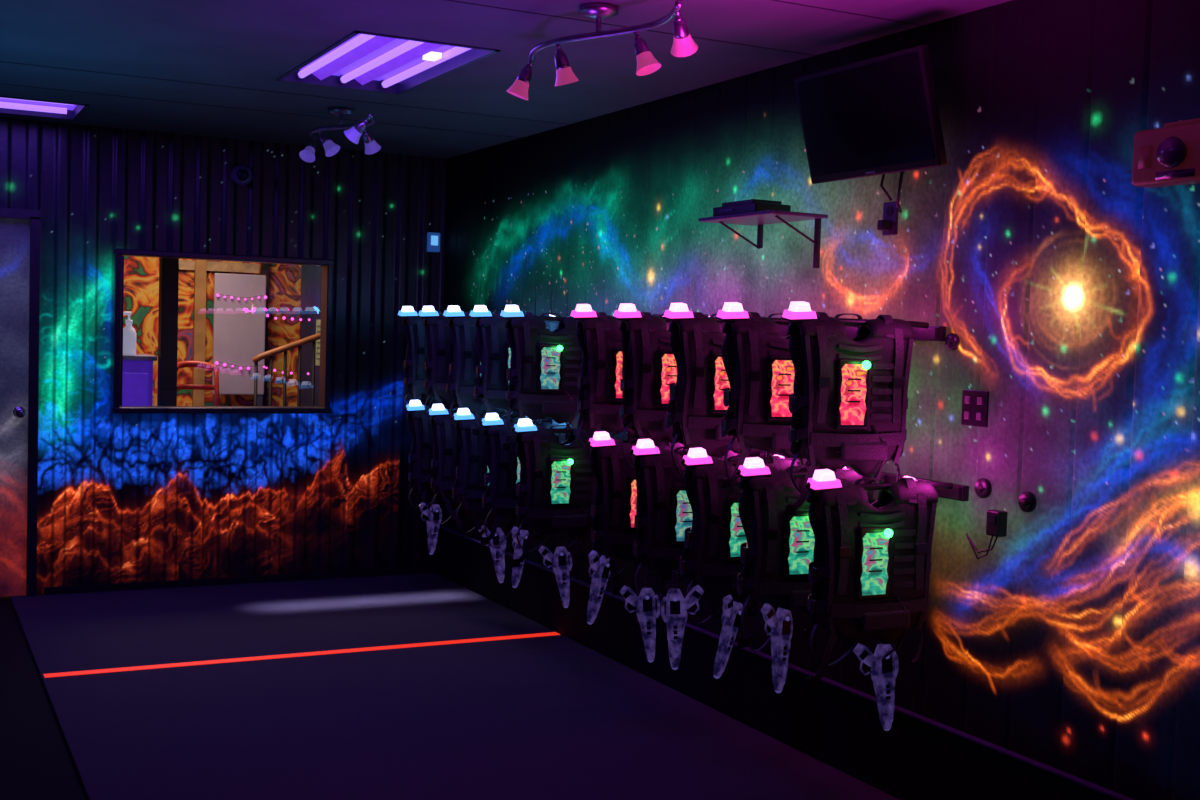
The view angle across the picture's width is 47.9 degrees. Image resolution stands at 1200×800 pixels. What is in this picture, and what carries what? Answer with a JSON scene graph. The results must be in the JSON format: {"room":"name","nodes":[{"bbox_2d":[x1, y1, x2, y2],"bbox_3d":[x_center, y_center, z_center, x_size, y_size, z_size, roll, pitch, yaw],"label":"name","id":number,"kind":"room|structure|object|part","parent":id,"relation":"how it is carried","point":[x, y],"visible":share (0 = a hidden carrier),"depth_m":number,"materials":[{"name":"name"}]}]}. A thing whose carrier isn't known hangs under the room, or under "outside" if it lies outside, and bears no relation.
{"room":"laser tag room","nodes":[
{"label":"laser tag room","id":0,"kind":"room"},
{"bbox_2d":[0,594,87,799],"bbox_3d":[-0.851,1.413,3.741,4.650,0.100,9.450,0,3,-27],"label":"floor","id":1,"kind":"structure","parent":0,"point":[36,762],"depth_m":5.09,"materials":[{"name":"rubber"}]},
{"bbox_2d":[11,573,899,799],"bbox_3d":[-0.071,1.363,4.030,2.500,0.019,9.030,0,3,-27],"label":"floor mat","id":2,"kind":"object","parent":1,"relation":"on","point":[555,717],"visible":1,"depth_m":5.51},
{"bbox_2d":[43,632,559,677],"bbox_3d":[-1.309,1.198,6.395,2.460,0.003,0.060,0,3,-27],"label":"tape","id":3,"kind":"object","parent":2,"relation":"on","point":[549,633],"visible":1,"depth_m":6.32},
{"bbox_2d":[123,256,300,405],"bbox_3d":[-3.391,-0.346,10.010,3.600,2.600,0.100,0,3,-27],"label":"wall","id":4,"kind":"structure","parent":0,"point":[141,274],"depth_m":10.15,"materials":[{"name":"paint"}]},
{"bbox_2d":[192,260,206,405],"bbox_3d":[-3.003,-0.339,10.110,0.080,2.600,0.040,0,3,-27],"label":"trim","id":5,"kind":"structure","parent":4,"relation":"attached to","point":[199,327],"depth_m":10.08,"materials":[{"name":"brown wood"}]},
{"bbox_2d":[179,260,259,272],"bbox_3d":[-2.894,-1.004,10.146,0.660,0.070,0.030,0,3,-27],"label":"trim","id":6,"kind":"structure","parent":4,"relation":"attached to","point":[183,264],"depth_m":10.17,"materials":[{"name":"wood"}]},
{"bbox_2d":[261,263,268,405],"bbox_3d":[-2.577,-0.337,10.331,0.050,2.600,0.060,0,3,-27],"label":"trim","id":7,"kind":"structure","parent":4,"relation":"attached to","point":[264,266],"depth_m":10.30,"materials":[{"name":"black paint"}]},
{"bbox_2d":[272,368,295,374],"label":"fairy lights","id":8,"kind":"object","parent":4,"relation":"attached to","point":[291,372],"depth_m":10.21,"materials":[{"name":"pink plastic"}]},
{"bbox_2d":[0,117,446,593],"bbox_3d":[-2.891,-0.222,7.579,4.248,2.620,0.024,0,3,-27],"label":"wall","id":9,"kind":"structure","parent":0,"point":[122,498],"depth_m":7.93,"materials":[{"name":"paint"}]},
{"bbox_2d":[0,208,40,595],"bbox_3d":[-3.523,0.021,7.237,0.945,2.130,0.127,0,3,-27],"label":"door frame","id":10,"kind":"structure","parent":9,"relation":"in","point":[33,215],"depth_m":7.42,"materials":[{"name":"paint"}]},
{"bbox_2d":[0,217,29,596],"bbox_3d":[-3.528,0.045,7.257,0.864,2.080,0.001,0,3,-27],"label":"door leaf","id":11,"kind":"structure","parent":10,"relation":"attached to","point":[14,232],"depth_m":7.41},
{"bbox_3d":[-3.179,0.069,7.393,0.064,0.064,0.082,0,3,-27],"label":"knob","id":12,"kind":"part","parent":10,"relation":"part of","materials":[{"name":"metal"}]},
{"bbox_2d":[111,248,333,413],"bbox_3d":[-2.207,-0.388,7.936,1.260,0.928,0.160,0,3,-27],"label":"window","id":13,"kind":"structure","parent":9,"relation":"in","point":[327,265],"depth_m":7.89,"materials":[{"name":"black glass"}]},
{"bbox_2d":[44,566,434,594],"bbox_3d":[-2.069,1.072,8.067,2.330,0.040,0.020,0,3,-27],"label":"baseboard","id":14,"kind":"structure","parent":9,"relation":"attached to","point":[425,569],"depth_m":8.00,"materials":[{"name":"black paint"}]},
{"bbox_2d":[231,165,252,185],"bbox_3d":[-2.084,-1.313,7.872,0.120,0.120,0.080,0,3,-27],"label":"dome camera","id":15,"kind":"object","parent":9,"relation":"attached to","point":[241,175],"visible":1,"depth_m":7.86,"materials":[{"name":"plastic"}]},
{"bbox_2d":[427,232,439,251],"bbox_3d":[-1.042,-0.988,8.454,0.080,0.120,0.034,0,3,-27],"label":"wall thermostat","id":16,"kind":"object","parent":9,"relation":"attached to","point":[433,239],"visible":1,"depth_m":8.44,"materials":[{"name":"plastic"}]},
{"bbox_2d":[300,265,321,405],"bbox_3d":[-1.774,-0.271,9.500,0.080,2.600,2.300,0,3,-27],"label":"wall","id":17,"kind":"structure","parent":0,"point":[310,306],"depth_m":10.25,"materials":[{"name":"paint"}]},
{"bbox_2d":[315,320,320,365],"bbox_3d":[-2.060,-0.422,9.951,0.008,0.340,0.250,0,3,-27],"label":"poster","id":18,"kind":"object","parent":17,"relation":"attached to","point":[318,322],"visible":0.36,"depth_m":10.00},
{"bbox_2d":[419,495,441,554],"bbox_3d":[-0.934,0.679,7.415,0.148,0.349,0.053,0,4,-37],"label":"gun","id":19,"kind":"object","parent":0,"point":[432,525],"visible":0.93,"depth_m":7.41,"materials":[{"name":"plastic"}]},
{"bbox_2d":[0,0,1010,158],"bbox_3d":[-0.766,-1.267,3.498,4.450,0.001,9.250,0,3,-27],"label":"ceiling","id":20,"kind":"structure","parent":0,"point":[249,44],"depth_m":5.35,"materials":[{"name":"black"}]},
{"bbox_2d":[0,96,88,119],"bbox_3d":[-3.232,-1.529,6.766,1.200,0.058,0.580,0,3,-27],"label":"ceiling light panel","id":21,"kind":"object","parent":20,"relation":"attached to","point":[8,105],"depth_m":7.10,"materials":[{"name":"plastic"}]},
{"bbox_2d":[299,107,380,162],"bbox_3d":[-1.248,-1.326,6.692,0.274,0.227,0.931,0,3,-27],"label":"track light","id":22,"kind":"object","parent":20,"relation":"attached to","point":[354,131],"depth_m":6.64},
{"bbox_2d":[276,30,499,94],"bbox_3d":[-0.899,-1.396,5.536,0.570,0.058,1.160,0,3,-27],"label":"ceiling light panel","id":23,"kind":"object","parent":20,"relation":"attached to","point":[366,61],"depth_m":5.59,"materials":[{"name":"plastic"}]},
{"bbox_2d":[507,0,697,99],"bbox_3d":[0.002,-1.171,4.453,0.238,0.238,1.074,0,3,-27],"label":"track light","id":24,"kind":"object","parent":20,"relation":"attached to","point":[683,45],"depth_m":4.38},
{"bbox_2d":[438,0,1199,799],"bbox_3d":[0.739,0.008,5.210,0.012,2.620,7.553,0,3,-27],"label":"wall","id":25,"kind":"structure","parent":0,"point":[1069,288],"depth_m":4.20,"materials":[{"name":"multicoloured paint"}]},
{"bbox_2d":[0,0,922,137],"bbox_3d":[-0.869,-1.279,3.697,4.250,0.002,6.308,0,3,-27],"label":"trim","id":26,"kind":"structure","parent":25,"relation":"attached to","point":[445,0],"depth_m":5.88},
{"bbox_2d":[513,412,634,441],"bbox_3d":[-0.201,0.128,6.957,0.042,0.050,1.510,0,3,-27],"label":"hanging rail","id":27,"kind":"object","parent":25,"relation":"attached to","point":[627,437],"visible":0.18,"depth_m":6.30,"materials":[{"name":"metal"}]},
{"bbox_2d":[404,400,464,519],"bbox_3d":[-0.827,0.328,7.467,0.555,0.659,0.147,0,3,-35],"label":"vest","id":28,"kind":"object","parent":27,"relation":"hanging from","point":[420,473],"visible":0.3,"depth_m":7.34,"materials":[{"name":"black fabric"}]},
{"bbox_2d":[406,400,424,411],"bbox_3d":[-1.004,0.030,7.340,0.103,0.059,0.058,-4,12,-30],"label":"lamp","id":29,"kind":"object","parent":28,"relation":"on","point":[414,405],"depth_m":7.32,"materials":[{"name":"plastic"}]},
{"bbox_2d":[426,404,519,529],"bbox_3d":[-0.654,0.350,7.131,0.556,0.660,0.152,1,3,-22],"label":"vest","id":30,"kind":"object","parent":27,"relation":"hanging from","point":[446,449],"visible":0.33,"depth_m":7.02,"materials":[{"name":"black fabric"}]},
{"bbox_2d":[429,404,448,416],"bbox_3d":[-0.842,0.051,7.028,0.103,0.059,0.058,-3,11,-21],"label":"lamp","id":31,"kind":"object","parent":30,"relation":"on","point":[437,409],"depth_m":7.01,"materials":[{"name":"plastic"}]},
{"bbox_3d":[-0.645,0.075,7.115,0.558,0.033,0.012,1,3,-22],"label":"hanger arm","id":32,"kind":"part","parent":30,"relation":"part of","materials":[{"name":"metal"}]},
{"bbox_2d":[451,408,552,532],"bbox_3d":[-0.487,0.353,6.811,0.556,0.624,0.152,1,3,-21],"label":"vest","id":33,"kind":"object","parent":27,"relation":"hanging from","point":[469,482],"visible":0.34,"depth_m":6.70,"materials":[{"name":"black fabric"}]},
{"bbox_2d":[454,408,474,421],"bbox_3d":[-0.677,0.071,6.710,0.103,0.059,0.058,-3,11,-21],"label":"lamp","id":34,"kind":"object","parent":33,"relation":"on","point":[463,414],"depth_m":6.69,"materials":[{"name":"plastic"}]},
{"bbox_2d":[478,514,505,582],"bbox_3d":[-0.544,0.745,6.804,0.159,0.347,0.048,3,3,23],"label":"gun","id":35,"kind":"object","parent":33,"relation":"hanging from","point":[498,554],"visible":0.71,"depth_m":6.78,"materials":[{"name":"plastic"}]},
{"bbox_3d":[-0.479,0.096,6.796,0.558,0.033,0.012,1,3,-21],"label":"hanger arm","id":36,"kind":"part","parent":33,"relation":"part of","materials":[{"name":"metal"}]},
{"bbox_2d":[479,413,578,547],"bbox_3d":[-0.323,0.384,6.494,0.556,0.644,0.152,1,3,-23],"label":"vest","id":37,"kind":"object","parent":27,"relation":"hanging from","point":[504,467],"visible":0.36,"depth_m":6.38,"materials":[{"name":"black fabric"}]},
{"bbox_2d":[482,413,503,426],"bbox_3d":[-0.509,0.093,6.386,0.103,0.059,0.058,-3,11,-23],"label":"lamp","id":38,"kind":"object","parent":37,"relation":"on","point":[491,419],"depth_m":6.37,"materials":[{"name":"plastic"}]},
{"bbox_2d":[511,526,528,587],"bbox_3d":[-0.390,0.727,6.448,0.057,0.346,0.142,4,3,32],"label":"gun","id":39,"kind":"object","parent":37,"relation":"hanging from","point":[523,534],"visible":0.65,"depth_m":6.44,"materials":[{"name":"plastic"}]},
{"bbox_2d":[512,418,610,566],"bbox_3d":[-0.156,0.416,6.171,0.556,0.666,0.146,0,3,-33],"label":"vest","id":40,"kind":"object","parent":27,"relation":"hanging from","point":[555,490],"visible":0.84,"depth_m":6.08,"materials":[{"name":"black plastic"}]},
{"bbox_2d":[514,418,537,433],"bbox_3d":[-0.335,0.114,6.050,0.103,0.059,0.058,-4,11,-28],"label":"lamp","id":41,"kind":"object","parent":40,"relation":"on","point":[525,425],"depth_m":6.03,"materials":[{"name":"plastic"}]},
{"bbox_2d":[538,532,571,607],"bbox_3d":[-0.205,0.772,6.154,0.157,0.347,0.058,2,3,3],"label":"gun","id":42,"kind":"object","parent":40,"relation":"hanging from","point":[561,568],"visible":1,"depth_m":6.14,"materials":[{"name":"plastic"}]},
{"bbox_3d":[-0.150,0.137,6.161,0.558,0.033,0.012,0,3,-28],"label":"hanger arm","id":43,"kind":"part","parent":40,"relation":"part of","materials":[{"name":"metal"}]},
{"bbox_2d":[698,210,827,267],"bbox_3d":[0.613,-0.605,5.164,0.260,0.200,0.500,0,3,-27],"label":"wall shelf","id":44,"kind":"object","parent":25,"relation":"attached to","point":[759,218],"visible":1,"depth_m":5.05,"materials":[{"name":"black paint"}]},
{"bbox_2d":[713,199,790,215],"bbox_3d":[0.579,-0.734,5.184,0.164,0.052,0.300,0,3,-27],"label":"box","id":45,"kind":"object","parent":44,"relation":"on","point":[751,205],"visible":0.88,"depth_m":5.09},
{"bbox_2d":[435,525,1133,799],"bbox_3d":[1.030,1.206,4.590,0.031,0.304,9.010,0,3,-27],"label":"baseboard","id":46,"kind":"structure","parent":25,"relation":"attached to","point":[839,725],"depth_m":5.13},
{"bbox_2d":[747,452,968,500],"bbox_3d":[0.817,0.256,4.994,0.042,0.050,1.520,0,3,-27],"label":"hanging rail","id":47,"kind":"object","parent":25,"relation":"attached to","point":[959,492],"visible":0.31,"depth_m":4.42,"materials":[{"name":"metal"}]},
{"bbox_2d":[587,431,684,594],"bbox_3d":[0.186,0.455,5.512,0.556,0.659,0.152,0,3,-27],"label":"vest","id":48,"kind":"object","parent":47,"relation":"hanging from","point":[613,509],"visible":0.34,"depth_m":5.40,"materials":[{"name":"black plastic"}]},
{"bbox_2d":[587,550,609,624],"bbox_3d":[-0.008,0.728,5.402,0.061,0.342,0.138,4,4,43],"label":"gun","id":49,"kind":"object","parent":48,"relation":"hanging from","point":[600,567],"visible":1,"depth_m":5.38,"materials":[{"name":"plastic"}]},
{"bbox_2d":[589,431,615,448],"bbox_3d":[0.007,0.158,5.390,0.103,0.059,0.058,-3,11,-27],"label":"lamp","id":50,"kind":"object","parent":48,"relation":"on","point":[602,439],"depth_m":5.37,"materials":[{"name":"plastic"}]},
{"bbox_3d":[0.195,0.181,5.495,0.558,0.033,0.012,0,3,-27],"label":"hanger arm","id":51,"kind":"part","parent":48,"relation":"part of","materials":[{"name":"metal"}]},
{"bbox_2d":[629,439,759,601],"bbox_3d":[0.357,0.477,5.182,0.556,0.660,0.152,1,3,-23],"label":"vest","id":52,"kind":"object","parent":47,"relation":"hanging from","point":[662,517],"visible":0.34,"depth_m":5.08,"materials":[{"name":"black plastic"}]},
{"bbox_2d":[620,570,659,661],"bbox_3d":[0.149,0.812,5.080,0.156,0.348,0.052,2,3,3],"label":"gun","id":53,"kind":"object","parent":52,"relation":"hanging from","point":[645,605],"visible":1,"depth_m":5.07,"materials":[{"name":"plastic"}]},
{"bbox_2d":[632,439,660,456],"bbox_3d":[0.171,0.178,5.074,0.103,0.059,0.058,-3,11,-23],"label":"lamp","id":54,"kind":"object","parent":52,"relation":"on","point":[644,447],"depth_m":5.05,"materials":[{"name":"plastic"}]},
{"bbox_3d":[0.366,0.202,5.166,0.558,0.033,0.012,1,3,-23],"label":"hanger arm","id":55,"kind":"part","parent":52,"relation":"part of","materials":[{"name":"metal"}]},
{"bbox_2d":[680,447,809,623],"bbox_3d":[0.528,0.481,4.854,0.556,0.624,0.152,1,3,-24],"label":"vest","id":56,"kind":"object","parent":47,"relation":"hanging from","point":[710,557],"visible":0.54,"depth_m":4.75,"materials":[{"name":"black plastic"}]},
{"bbox_2d":[661,569,703,669],"bbox_3d":[0.285,0.765,4.698,0.148,0.348,0.059,2,3,-1],"label":"gun","id":57,"kind":"object","parent":56,"relation":"hanging from","point":[677,606],"visible":1,"depth_m":4.68,"materials":[{"name":"plastic"}]},
{"bbox_2d":[683,447,713,466],"bbox_3d":[0.343,0.200,4.743,0.103,0.059,0.058,-3,11,-24],"label":"lamp","id":58,"kind":"object","parent":56,"relation":"on","point":[696,457],"depth_m":4.72,"materials":[{"name":"plastic"}]},
{"bbox_2d":[713,595,742,678],"bbox_3d":[0.462,0.826,4.833,0.059,0.333,0.134,4,4,37],"label":"gun","id":59,"kind":"object","parent":56,"relation":"hanging from","point":[732,610],"visible":0.84,"depth_m":4.80,"materials":[{"name":"plastic"}]},
{"bbox_3d":[0.536,0.224,4.838,0.558,0.033,0.012,1,3,-24],"label":"hanger arm","id":60,"kind":"part","parent":56,"relation":"part of","materials":[{"name":"metal"}]},
{"bbox_2d":[736,457,873,651],"bbox_3d":[0.693,0.512,4.535,0.556,0.644,0.152,1,3,-22],"label":"vest","id":61,"kind":"object","parent":47,"relation":"hanging from","point":[778,555],"visible":0.49,"depth_m":4.43,"materials":[{"name":"black plastic"}]},
{"bbox_2d":[739,457,771,477],"bbox_3d":[0.506,0.220,4.429,0.103,0.059,0.058,-3,11,-22],"label":"lamp","id":62,"kind":"object","parent":61,"relation":"on","point":[753,467],"depth_m":4.41,"materials":[{"name":"plastic"}]},
{"bbox_2d":[761,603,792,692],"bbox_3d":[0.589,0.795,4.460,0.144,0.347,0.054,-1,4,-42],"label":"gun","id":63,"kind":"object","parent":61,"relation":"hanging from","point":[780,622],"visible":0.99,"depth_m":4.45,"materials":[{"name":"plastic"}]},
{"bbox_3d":[0.702,0.244,4.519,0.558,0.033,0.012,1,3,-22],"label":"hanger arm","id":64,"kind":"part","parent":61,"relation":"part of","materials":[{"name":"metal"}]},
{"bbox_2d":[805,469,952,688],"bbox_3d":[0.862,0.543,4.209,0.556,0.664,0.152,0,3,-25],"label":"vest","id":65,"kind":"object","parent":47,"relation":"hanging from","point":[869,571],"visible":0.98,"depth_m":4.13,"materials":[{"name":"black plastic"}]},
{"bbox_2d":[805,469,842,491],"bbox_3d":[0.680,0.242,4.092,0.103,0.059,0.058,-3,11,-25],"label":"lamp","id":66,"kind":"object","parent":65,"relation":"on","point":[823,480],"depth_m":4.07,"materials":[{"name":"plastic"}]},
{"bbox_2d":[853,643,898,730],"bbox_3d":[0.860,0.866,4.210,0.157,0.348,0.051,1,3,-24],"label":"gun","id":67,"kind":"object","parent":65,"relation":"hanging from","point":[883,671],"visible":0.87,"depth_m":4.21,"materials":[{"name":"plastic"}]},
{"bbox_3d":[0.871,0.266,4.192,0.558,0.033,0.012,0,3,-25],"label":"hanger arm","id":68,"kind":"part","parent":65,"relation":"part of","materials":[{"name":"metal"}]},
{"bbox_2d":[779,325,945,340],"bbox_3d":[0.766,-0.261,5.097,0.042,0.050,1.530,0,3,-27],"label":"hanging rail","id":69,"kind":"object","parent":25,"relation":"attached to","point":[933,333],"visible":0.25,"depth_m":4.48,"materials":[{"name":"metal"}]},
{"bbox_2d":[570,304,670,448],"bbox_3d":[0.132,-0.062,5.618,0.560,0.659,0.152,1,3,-23],"label":"vest","id":70,"kind":"object","parent":69,"relation":"hanging from","point":[599,337],"visible":0.33,"depth_m":5.51,"materials":[{"name":"black plastic"}]},
{"bbox_2d":[570,304,597,319],"bbox_3d":[-0.066,-0.361,5.502,0.103,0.059,0.058,-3,11,-23],"label":"lamp","id":71,"kind":"object","parent":70,"relation":"on","point":[582,311],"depth_m":5.48,"materials":[{"name":"plastic"}]},
{"bbox_2d":[613,303,725,467],"bbox_3d":[0.302,-0.041,5.290,0.560,0.660,0.152,1,3,-24],"label":"vest","id":72,"kind":"object","parent":69,"relation":"hanging from","point":[649,367],"visible":0.44,"depth_m":5.18,"materials":[{"name":"black plastic"}]},
{"bbox_2d":[613,303,641,319],"bbox_3d":[0.105,-0.340,5.172,0.103,0.059,0.058,-3,11,-24],"label":"lamp","id":73,"kind":"object","parent":72,"relation":"on","point":[626,311],"depth_m":5.15,"materials":[{"name":"plastic"}]},
{"bbox_2d":[663,303,788,474],"bbox_3d":[0.474,-0.037,4.956,0.561,0.624,0.146,0,3,-33],"label":"vest","id":74,"kind":"object","parent":69,"relation":"hanging from","point":[695,409],"visible":0.5,"depth_m":4.85,"materials":[{"name":"black plastic"}]},
{"bbox_2d":[663,303,694,320],"bbox_3d":[0.282,-0.317,4.831,0.103,0.059,0.058,-4,11,-28],"label":"lamp","id":75,"kind":"object","parent":74,"relation":"on","point":[677,311],"depth_m":4.81,"materials":[{"name":"plastic"}]},
{"bbox_3d":[0.482,-0.294,4.948,0.558,0.033,0.012,0,3,-28],"label":"hanger arm","id":76,"kind":"part","parent":74,"relation":"part of","materials":[{"name":"metal"}]},
{"bbox_2d":[716,302,858,492],"bbox_3d":[0.643,-0.005,4.634,0.560,0.644,0.152,1,3,-24],"label":"vest","id":77,"kind":"object","parent":69,"relation":"hanging from","point":[757,361],"visible":0.6,"depth_m":4.53,"materials":[{"name":"black plastic"}]},
{"bbox_2d":[716,302,749,320],"bbox_3d":[0.445,-0.297,4.517,0.103,0.059,0.058,-3,11,-24],"label":"lamp","id":78,"kind":"object","parent":77,"relation":"on","point":[731,311],"depth_m":4.50,"materials":[{"name":"plastic"}]},
{"bbox_3d":[0.653,-0.273,4.618,0.558,0.033,0.012,1,3,-24],"label":"hanger arm","id":79,"kind":"part","parent":77,"relation":"part of","materials":[{"name":"metal"}]},
{"bbox_2d":[781,301,928,515],"bbox_3d":[0.812,0.026,4.307,0.560,0.664,0.152,0,3,-26],"label":"vest","id":80,"kind":"object","parent":69,"relation":"hanging from","point":[848,405],"visible":0.98,"depth_m":4.23,"materials":[{"name":"black plastic"}]},
{"bbox_2d":[781,301,817,321],"bbox_3d":[0.619,-0.275,4.181,0.103,0.059,0.058,-3,11,-26],"label":"lamp","id":81,"kind":"object","parent":80,"relation":"on","point":[798,311],"depth_m":4.16,"materials":[{"name":"pink plastic"}]},
{"bbox_3d":[0.823,-0.252,4.291,0.558,0.033,0.012,0,3,-26],"label":"hanger arm","id":82,"kind":"part","parent":80,"relation":"part of","materials":[{"name":"metal"}]},
{"bbox_2d":[794,44,946,183],"bbox_3d":[0.925,-0.945,4.559,0.195,0.373,0.680,0,3,-27],"label":"tv","id":83,"kind":"object","parent":25,"relation":"attached to","point":[880,115],"visible":1,"depth_m":4.48,"materials":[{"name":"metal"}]},
{"bbox_2d":[877,201,898,235],"bbox_3d":[0.988,-0.629,4.669,0.050,0.115,0.075,0,3,-27],"label":"power outlet","id":84,"kind":"object","parent":25,"relation":"attached to","point":[888,225],"visible":0.91,"depth_m":4.66,"materials":[{"name":"black paint"}]},
{"bbox_2d":[880,172,903,212],"bbox_3d":[1.013,-0.768,4.603,0.057,0.257,0.135,1,3,-20],"label":"cable","id":85,"kind":"object","parent":25,"relation":"attached to","point":[901,173],"visible":0.66,"depth_m":4.57,"materials":[{"name":"rubber"}]},
{"bbox_2d":[945,333,959,349],"bbox_3d":[1.144,-0.190,4.395,0.022,0.056,0.056,0,3,-27],"label":"plate","id":86,"kind":"object","parent":25,"relation":"attached to","point":[952,341],"visible":1,"depth_m":4.38,"materials":[{"name":"black paint"}]},
{"bbox_2d":[961,389,988,427],"bbox_3d":[1.194,0.026,4.305,0.014,0.115,0.115,0,3,-27],"label":"switch plate","id":87,"kind":"object","parent":25,"relation":"attached to","point":[975,403],"visible":1,"depth_m":4.30,"materials":[{"name":"black plastic"}]},
{"bbox_2d":[975,478,991,497],"bbox_3d":[1.208,0.279,4.267,0.022,0.064,0.064,0,3,-27],"label":"plate","id":88,"kind":"object","parent":25,"relation":"attached to","point":[983,487],"visible":1,"depth_m":4.25,"materials":[{"name":"black paint"}]},
{"bbox_2d":[966,509,1007,558],"bbox_3d":[1.209,0.422,4.240,0.044,0.162,0.150,0,3,-27],"label":"control box","id":89,"kind":"object","parent":25,"relation":"attached to","point":[996,521],"visible":1,"depth_m":4.18,"materials":[{"name":"black plastic"}]},
{"bbox_2d":[1018,491,1036,512],"bbox_3d":[1.294,0.310,4.099,0.022,0.064,0.064,0,3,-27],"label":"plate","id":90,"kind":"object","parent":25,"relation":"attached to","point":[1027,501],"visible":1,"depth_m":4.09,"materials":[{"name":"black paint"}]},
{"bbox_2d":[1132,118,1199,187],"bbox_3d":[1.530,-0.653,3.549,0.120,0.162,0.300,0,3,-27],"label":"emergency light","id":91,"kind":"object","parent":25,"relation":"attached to","point":[1169,155],"visible":1,"depth_m":3.55,"materials":[{"name":"plastic"}]},
{"bbox_3d":[-0.245,-0.389,7.047,0.042,0.050,1.490,0,3,-27],"label":"hanging rail","id":92,"kind":"object","parent":25,"relation":"attached to","visible":0},
{"bbox_2d":[397,306,456,407],"bbox_3d":[-0.869,-0.188,7.547,0.560,0.659,0.147,0,3,-36],"label":"vest","id":93,"kind":"object","parent":92,"relation":"hanging from","point":[414,331],"visible":0.27,"depth_m":7.41,"materials":[{"name":"black fabric"}]},
{"bbox_2d":[397,306,417,317],"bbox_3d":[-1.055,-0.486,7.411,0.103,0.059,0.058,-4,12,-31],"label":"lamp","id":94,"kind":"object","parent":93,"relation":"on","point":[407,311],"depth_m":7.39,"materials":[{"name":"plastic"}]},
{"bbox_2d":[418,306,457,423],"bbox_3d":[-0.704,-0.167,7.230,0.560,0.660,0.152,1,3,-23],"label":"vest","id":95,"kind":"object","parent":92,"relation":"hanging from","point":[440,349],"visible":0.21,"depth_m":7.11,"materials":[{"name":"black fabric"}]},
{"bbox_2d":[418,306,438,317],"bbox_3d":[-0.904,-0.467,7.118,0.103,0.059,0.058,-3,11,-22],"label":"lamp","id":96,"kind":"object","parent":95,"relation":"on","point":[427,311],"depth_m":7.10,"materials":[{"name":"plastic"}]},
{"bbox_2d":[443,305,512,426],"bbox_3d":[-0.538,-0.164,6.911,0.560,0.624,0.152,0,3,-25],"label":"vest","id":97,"kind":"object","parent":92,"relation":"hanging from","point":[462,379],"visible":0.35,"depth_m":6.79,"materials":[{"name":"black fabric"}]},
{"bbox_2d":[443,305,464,317],"bbox_3d":[-0.735,-0.445,6.791,0.103,0.059,0.058,-3,11,-25],"label":"lamp","id":98,"kind":"object","parent":97,"relation":"on","point":[453,311],"depth_m":6.77,"materials":[{"name":"plastic"}]},
{"bbox_2d":[469,305,558,437],"bbox_3d":[-0.373,-0.133,6.592,0.560,0.644,0.152,1,3,-23],"label":"vest","id":99,"kind":"object","parent":92,"relation":"hanging from","point":[493,349],"visible":0.37,"depth_m":6.48,"materials":[{"name":"black plastic"}]},
{"bbox_2d":[469,305,492,317],"bbox_3d":[-0.573,-0.425,6.479,0.103,0.059,0.058,-3,11,-22],"label":"lamp","id":100,"kind":"object","parent":99,"relation":"on","point":[480,311],"depth_m":6.46,"materials":[{"name":"plastic"}]},
{"bbox_2d":[500,305,582,450],"bbox_3d":[-0.209,-0.103,6.275,0.560,0.664,0.152,0,3,-27],"label":"vest","id":101,"kind":"object","parent":92,"relation":"hanging from","point":[543,372],"visible":0.82,"depth_m":6.18,"materials":[{"name":"black plastic"}]},
{"bbox_2d":[500,305,524,318],"bbox_3d":[-0.400,-0.403,6.146,0.103,0.059,0.058,-4,11,-27],"label":"lamp","id":102,"kind":"object","parent":101,"relation":"on","point":[511,311],"depth_m":6.13,"materials":[{"name":"plastic"}]},
{"bbox_3d":[-0.198,-0.380,6.259,0.558,0.033,0.012,0,3,-27],"label":"hanger arm","id":103,"kind":"part","parent":101,"relation":"part of","materials":[{"name":"metal"}]},
{"bbox_3d":[-3.180,1.065,8.937,3.100,0.100,2.250,0,3,-27],"label":"floor","id":104,"kind":"structure","parent":0,"visible":0},
{"bbox_2d":[122,354,156,405],"bbox_3d":[-2.963,0.381,8.418,0.300,1.330,0.440,0,3,-27],"label":"cabinet","id":105,"kind":"object","parent":104,"relation":"on","point":[137,379],"visible":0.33,"depth_m":8.23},
{"bbox_2d":[123,311,135,354],"bbox_3d":[-2.887,-0.409,8.270,0.090,0.265,0.090,3,3,16],"label":"hand sanitizer bottle","id":106,"kind":"object","parent":105,"relation":"on","point":[129,333],"visible":0.88,"depth_m":8.24,"materials":[{"name":"white plastic"}]},
{"bbox_2d":[157,258,178,405],"bbox_3d":[-2.645,-0.237,8.257,0.102,2.600,0.106,0,3,-27],"label":"support post","id":107,"kind":"object","parent":104,"relation":"on","point":[168,267],"visible":0.3,"depth_m":8.21,"materials":[{"name":"black paint"}]},
{"bbox_2d":[177,361,219,405],"bbox_3d":[-2.633,0.395,8.759,0.340,1.293,0.340,0,3,-27],"label":"stool","id":108,"kind":"object","parent":104,"relation":"on","point":[200,364],"visible":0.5,"depth_m":8.80,"materials":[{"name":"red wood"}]},
{"bbox_2d":[212,273,265,405],"bbox_3d":[-2.710,0.021,10.105,0.400,1.920,0.300,0,3,-27],"label":"board","id":109,"kind":"object","parent":104,"relation":"on","point":[238,325],"visible":0.78,"depth_m":10.06,"materials":[{"name":"laminate"}]},
{"bbox_2d":[215,362,241,369],"label":"fairy lights","id":110,"kind":"object","parent":109,"relation":"attached to","point":[216,363],"depth_m":10.00,"materials":[{"name":"pink plastic"}]},
{"bbox_2d":[216,294,266,300],"label":"fairy lights","id":111,"kind":"object","parent":109,"relation":"attached to","point":[265,297],"depth_m":10.02,"materials":[{"name":"pink plastic"}]},
{"bbox_2d":[252,333,319,405],"bbox_3d":[-2.140,0.258,9.401,0.588,1.531,0.042,0,3,-27],"label":"wooden railing","id":112,"kind":"object","parent":104,"relation":"on","point":[313,338],"visible":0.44,"depth_m":9.35,"materials":[{"name":"orange wood"}]}
]}

